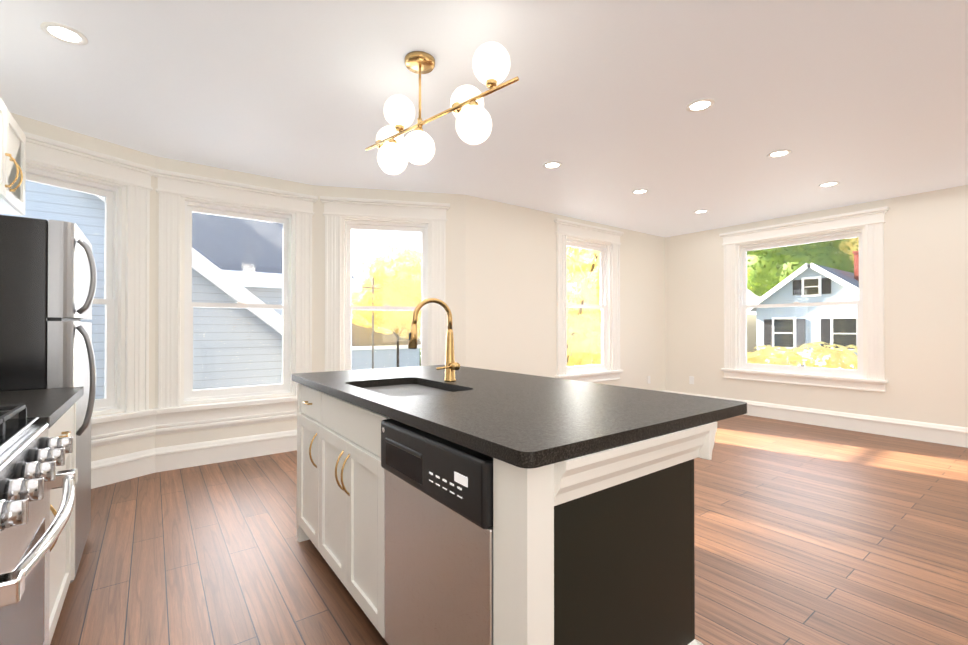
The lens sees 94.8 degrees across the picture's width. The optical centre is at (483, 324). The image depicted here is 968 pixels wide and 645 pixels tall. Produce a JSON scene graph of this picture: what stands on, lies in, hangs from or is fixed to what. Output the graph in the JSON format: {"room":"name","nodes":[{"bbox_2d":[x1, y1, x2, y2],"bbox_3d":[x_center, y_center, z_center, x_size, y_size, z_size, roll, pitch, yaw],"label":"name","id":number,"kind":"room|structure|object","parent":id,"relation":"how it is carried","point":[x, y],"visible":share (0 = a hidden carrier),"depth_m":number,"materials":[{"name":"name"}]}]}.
{"room":"kitchen","nodes":[
{"label":"kitchen","id":0,"kind":"room"},
{"bbox_2d":[10,112,155,461],"bbox_3d":[-3.107,-0.089,3.013,0.160,2.580,1.554,0,0,28],"label":"wall","id":1,"kind":"structure","parent":0,"point":[43,129],"depth_m":3.46,"materials":[{"name":"beige paint"}]},
{"bbox_2d":[23,131,157,415],"bbox_3d":[-3.038,-0.289,3.074,0.225,1.940,1.300,0,0,28],"label":"bay window","id":2,"kind":"structure","parent":1,"relation":"in","point":[123,187],"depth_m":3.44,"materials":[{"name":"white wood"}]},
{"bbox_2d":[91,408,159,488],"bbox_3d":[-2.974,0.941,3.032,0.090,0.520,1.364,0,0,28],"label":"trim","id":3,"kind":"structure","parent":1,"relation":"attached to","point":[112,428],"depth_m":3.41,"materials":[{"name":"white wood"}]},
{"bbox_2d":[155,156,313,447],"bbox_3d":[-2.229,-0.082,4.071,1.310,2.580,0.160,0,0,-37],"label":"wall","id":4,"kind":"structure","parent":0,"point":[189,437],"depth_m":3.89,"materials":[{"name":"beige paint"}]},
{"bbox_2d":[154,396,296,472],"bbox_3d":[-2.167,0.947,3.980,1.290,0.520,0.090,0,0,-37],"label":"trim","id":5,"kind":"structure","parent":4,"relation":"attached to","point":[185,418],"depth_m":3.90,"materials":[{"name":"white wood"}]},
{"bbox_2d":[154,169,317,407],"bbox_3d":[-2.210,-0.282,4.046,1.300,1.940,0.225,0,0,-37],"label":"bay window","id":6,"kind":"structure","parent":4,"relation":"in","point":[183,197],"depth_m":3.93,"materials":[{"name":"white wood"}]},
{"bbox_2d":[313,185,465,371],"bbox_3d":[-0.967,-0.079,4.612,1.551,2.580,0.160,0,0,-12],"label":"wall","id":7,"kind":"structure","parent":0,"point":[455,270],"depth_m":4.63,"materials":[{"name":"beige paint"}]},
{"bbox_2d":[320,196,449,371],"bbox_3d":[-0.998,-0.279,4.573,1.280,1.940,0.225,0,0,-12],"label":"bay window","id":8,"kind":"structure","parent":7,"relation":"in","point":[344,216],"depth_m":4.54,"materials":[{"name":"white wood"}]},
{"bbox_2d":[0,0,967,236],"bbox_3d":[1.181,-1.441,2.694,8.060,0.120,7.460,0,0,-37],"label":"ceiling","id":9,"kind":"structure","parent":0,"point":[862,101],"depth_m":2.67,"materials":[{"name":"white paint"}]},
{"bbox_2d":[40,21,87,45],"bbox_3d":[-1.997,-1.383,2.120,0.167,0.012,0.167,0,0,8],"label":"recessed light","id":10,"kind":"object","parent":9,"relation":"in","point":[64,33],"depth_m":2.12,"materials":[{"name":"white"}]},
{"bbox_2d":[365,42,518,174],"bbox_3d":[-0.245,-1.112,2.321,1.140,0.543,0.276,0,0,42],"label":"chandelier","id":11,"kind":"object","parent":9,"relation":"hanging from","point":[397,151],"visible":1,"depth_m":2.26,"materials":[{"name":"white glass"}]},
{"bbox_2d":[543,161,561,168],"bbox_3d":[0.590,-1.372,3.837,0.167,0.012,0.167,0,0,8],"label":"recessed light","id":12,"kind":"object","parent":9,"relation":"in","point":[552,164],"depth_m":3.83,"materials":[{"name":"white"}]},
{"bbox_2d":[631,189,648,193],"bbox_3d":[1.606,-1.367,4.582,0.167,0.012,0.167,0,0,8],"label":"recessed light","id":13,"kind":"object","parent":9,"relation":"in","point":[638,191],"depth_m":4.58,"materials":[{"name":"white plastic"}]},
{"bbox_2d":[686,98,714,111],"bbox_3d":[1.361,-1.379,2.803,0.167,0.012,0.167,0,0,8],"label":"recessed light","id":14,"kind":"object","parent":9,"relation":"in","point":[699,105],"depth_m":2.80,"materials":[{"name":"white"}]},
{"bbox_2d":[693,209,708,212],"bbox_3d":[2.622,-1.362,5.378,0.167,0.012,0.167,0,0,8],"label":"recessed light","id":15,"kind":"object","parent":9,"relation":"in","point":[703,210],"depth_m":5.37,"materials":[{"name":"white"}]},
{"bbox_2d":[767,149,791,157],"bbox_3d":[2.375,-1.373,3.584,0.167,0.012,0.167,0,0,8],"label":"recessed light","id":16,"kind":"object","parent":9,"relation":"in","point":[778,153],"depth_m":3.58,"materials":[{"name":"white plastic"}]},
{"bbox_2d":[818,181,839,186],"bbox_3d":[3.373,-1.369,4.354,0.167,0.012,0.167,0,0,8],"label":"recessed light","id":17,"kind":"object","parent":9,"relation":"in","point":[832,183],"depth_m":4.35,"materials":[{"name":"white plastic"}]},
{"bbox_2d":[50,415,967,644],"bbox_3d":[1.181,1.259,2.676,8.060,0.120,7.460,0,0,-37],"label":"floor","id":18,"kind":"structure","parent":0,"point":[807,534],"depth_m":2.32,"materials":[{"name":"brown wood"}]},
{"bbox_2d":[0,404,77,644],"bbox_3d":[-1.268,0.692,0.810,0.757,0.990,0.760,0,0,-37],"label":"range","id":19,"kind":"object","parent":18,"relation":"on","point":[32,455],"visible":1,"depth_m":1.01,"materials":[{"name":"silver metal"}]},
{"bbox_2d":[0,387,83,644],"bbox_3d":[-1.780,0.681,1.423,0.708,1.020,0.825,0,0,-37],"label":"cabinet","id":20,"kind":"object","parent":18,"relation":"on","point":[54,409],"depth_m":1.68,"materials":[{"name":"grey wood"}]},
{"bbox_2d":[0,215,96,582],"bbox_3d":[-2.237,0.375,2.076,0.696,1.640,0.745,0,0,-37],"label":"fridge","id":21,"kind":"object","parent":18,"relation":"on","point":[48,276],"visible":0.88,"depth_m":1.91,"materials":[{"name":"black metal"}]},
{"bbox_2d":[291,378,726,644],"bbox_3d":[-0.173,0.751,1.922,0.807,0.887,1.939,0,0,-37],"label":"kitchen island","id":22,"kind":"object","parent":18,"relation":"on","point":[451,501],"depth_m":1.23,"materials":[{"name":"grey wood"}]},
{"bbox_2d":[291,366,746,461],"bbox_3d":[-0.081,0.292,2.016,1.040,0.035,1.960,0,0,-37],"label":"island countertop","id":23,"kind":"structure","parent":22,"relation":"on","point":[525,417],"depth_m":1.46,"materials":[{"name":"black stone"}]},
{"bbox_2d":[367,382,446,397],"bbox_3d":[-0.349,0.413,1.990,0.405,0.232,0.606,0,0,-37],"label":"sink","id":24,"kind":"object","parent":23,"relation":"in","point":[396,388],"depth_m":2.15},
{"bbox_2d":[408,298,462,381],"bbox_3d":[-0.232,0.075,2.084,0.252,0.399,0.091,0,0,-37],"label":"faucet","id":25,"kind":"object","parent":23,"relation":"on","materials":[{"name":"gold metal"}]},
{"bbox_2d":[466,195,665,390],"bbox_3d":[1.335,-0.070,5.932,3.930,2.580,0.160,0,0,-37],"label":"wall","id":26,"kind":"structure","parent":0,"point":[510,287],"depth_m":5.26,"materials":[{"name":"beige paint"}]},
{"bbox_2d":[554,218,623,382],"bbox_3d":[1.359,-0.260,5.910,1.320,2.060,0.225,0,0,-37],"label":"window","id":27,"kind":"structure","parent":26,"relation":"in","point":[605,242],"depth_m":5.97,"materials":[{"name":"white wood"}]},
{"bbox_2d":[665,185,967,427],"bbox_3d":[4.688,-0.079,4.590,0.160,2.580,6.320,0,0,-37],"label":"wall","id":28,"kind":"structure","parent":0,"point":[926,300],"depth_m":4.79,"materials":[{"name":"beige paint"}]},
{"bbox_2d":[689,376,693,383],"bbox_3d":[3.079,0.832,6.602,0.006,0.115,0.070,0,0,-37],"label":"electrical outlet plate","id":29,"kind":"object","parent":28,"relation":"attached to","point":[691,379],"depth_m":6.60,"materials":[{"name":"white plastic"}]},
{"bbox_2d":[719,206,888,391],"bbox_3d":[3.912,-0.260,5.578,0.225,2.015,1.780,0,0,-37],"label":"window","id":30,"kind":"structure","parent":28,"relation":"in","point":[866,227],"depth_m":5.38,"materials":[{"name":"white wood"}]},
{"bbox_2d":[666,390,967,447],"bbox_3d":[4.612,1.113,4.525,0.030,0.195,6.000,0,0,-37],"label":"baseboard","id":31,"kind":"structure","parent":28,"relation":"attached to","point":[932,432],"depth_m":5.00,"materials":[{"name":"white wood"}]},
{"bbox_3d":[-1.419,-0.107,0.216,0.160,2.580,6.610,0,0,-37],"label":"wall","id":32,"kind":"structure","parent":0,"visible":0},
{"bbox_2d":[0,98,25,215],"bbox_3d":[-2.444,-0.830,2.032,0.359,0.450,0.860,0,0,-37],"label":"upper cabinet","id":33,"kind":"object","parent":32,"relation":"attached to","point":[12,164],"visible":1,"depth_m":2.21,"materials":[{"name":"white wood"}]},
{"label":"outside","id":34,"kind":"structure","parent":0,"visible":0},
{"bbox_3d":[-7.341,4.988,18.041,130.000,0.220,110.000,0,0,-37],"label":"ground","id":35,"kind":"structure","parent":34,"visible":0},
{"bbox_2d":[0,181,361,398],"bbox_3d":[-12.194,0.051,7.500,18.277,9.559,12.753,0,0,-37],"label":"house","id":36,"kind":"structure","parent":35,"relation":"on","point":[250,243],"depth_m":6.36,"materials":[{"name":"grey"}]},
{"bbox_2d":[351,313,420,369],"bbox_3d":[-12.784,2.026,39.575,11.800,6.021,9.926,0,0,-37],"label":"house","id":37,"kind":"structure","parent":35,"relation":"on","point":[412,356],"depth_m":36.57,"materials":[{"name":"grey"}]},
{"bbox_2d":[351,243,421,366],"bbox_3d":[-7.256,-0.640,36.145,9.329,11.308,8.886,0,0,-37],"label":"tree","id":38,"kind":"object","parent":35,"relation":"on","point":[365,298],"depth_m":33.67,"materials":[{"name":"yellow plant"}]},
{"bbox_2d":[362,277,412,368],"bbox_3d":[-5.902,0.793,32.865,50.983,8.400,0.914,0,0,-10],"label":"pole","id":39,"kind":"object","parent":35,"relation":"on","point":[373,288],"depth_m":32.42,"materials":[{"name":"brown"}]},
{"bbox_2d":[567,246,600,366],"bbox_3d":[2.118,0.303,13.649,7.068,9.132,7.193,0,0,-37],"label":"tree","id":40,"kind":"object","parent":35,"relation":"on","point":[587,271],"depth_m":11.58,"materials":[{"name":"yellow plant"}]},
{"bbox_2d":[747,341,856,369],"bbox_3d":[7.142,2.604,9.454,3.794,4.476,4.031,0,0,-37],"label":"bush","id":41,"kind":"object","parent":35,"relation":"on","point":[791,357],"depth_m":9.46,"materials":[{"name":"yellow plant"}]},
{"bbox_2d":[747,251,858,368],"bbox_3d":[19.785,0.717,21.007,9.700,8.400,9.975,0,0,-37],"label":"house","id":42,"kind":"structure","parent":35,"relation":"on","point":[828,329],"depth_m":20.24,"materials":[{"name":"blue"}]},
{"bbox_2d":[747,237,858,296],"bbox_3d":[22.960,-2.509,32.321,10.938,14.998,8.991,0,0,-37],"label":"tree","id":43,"kind":"object","parent":35,"relation":"on","point":[762,265],"depth_m":29.59,"materials":[{"name":"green plant"}]},
{"bbox_2d":[827,238,858,263],"bbox_3d":[27.802,-2.689,29.600,9.196,15.323,10.133,0,0,-37],"label":"tree","id":44,"kind":"object","parent":35,"relation":"on","point":[850,247],"depth_m":28.66,"materials":[{"name":"yellow plant"}]}
]}

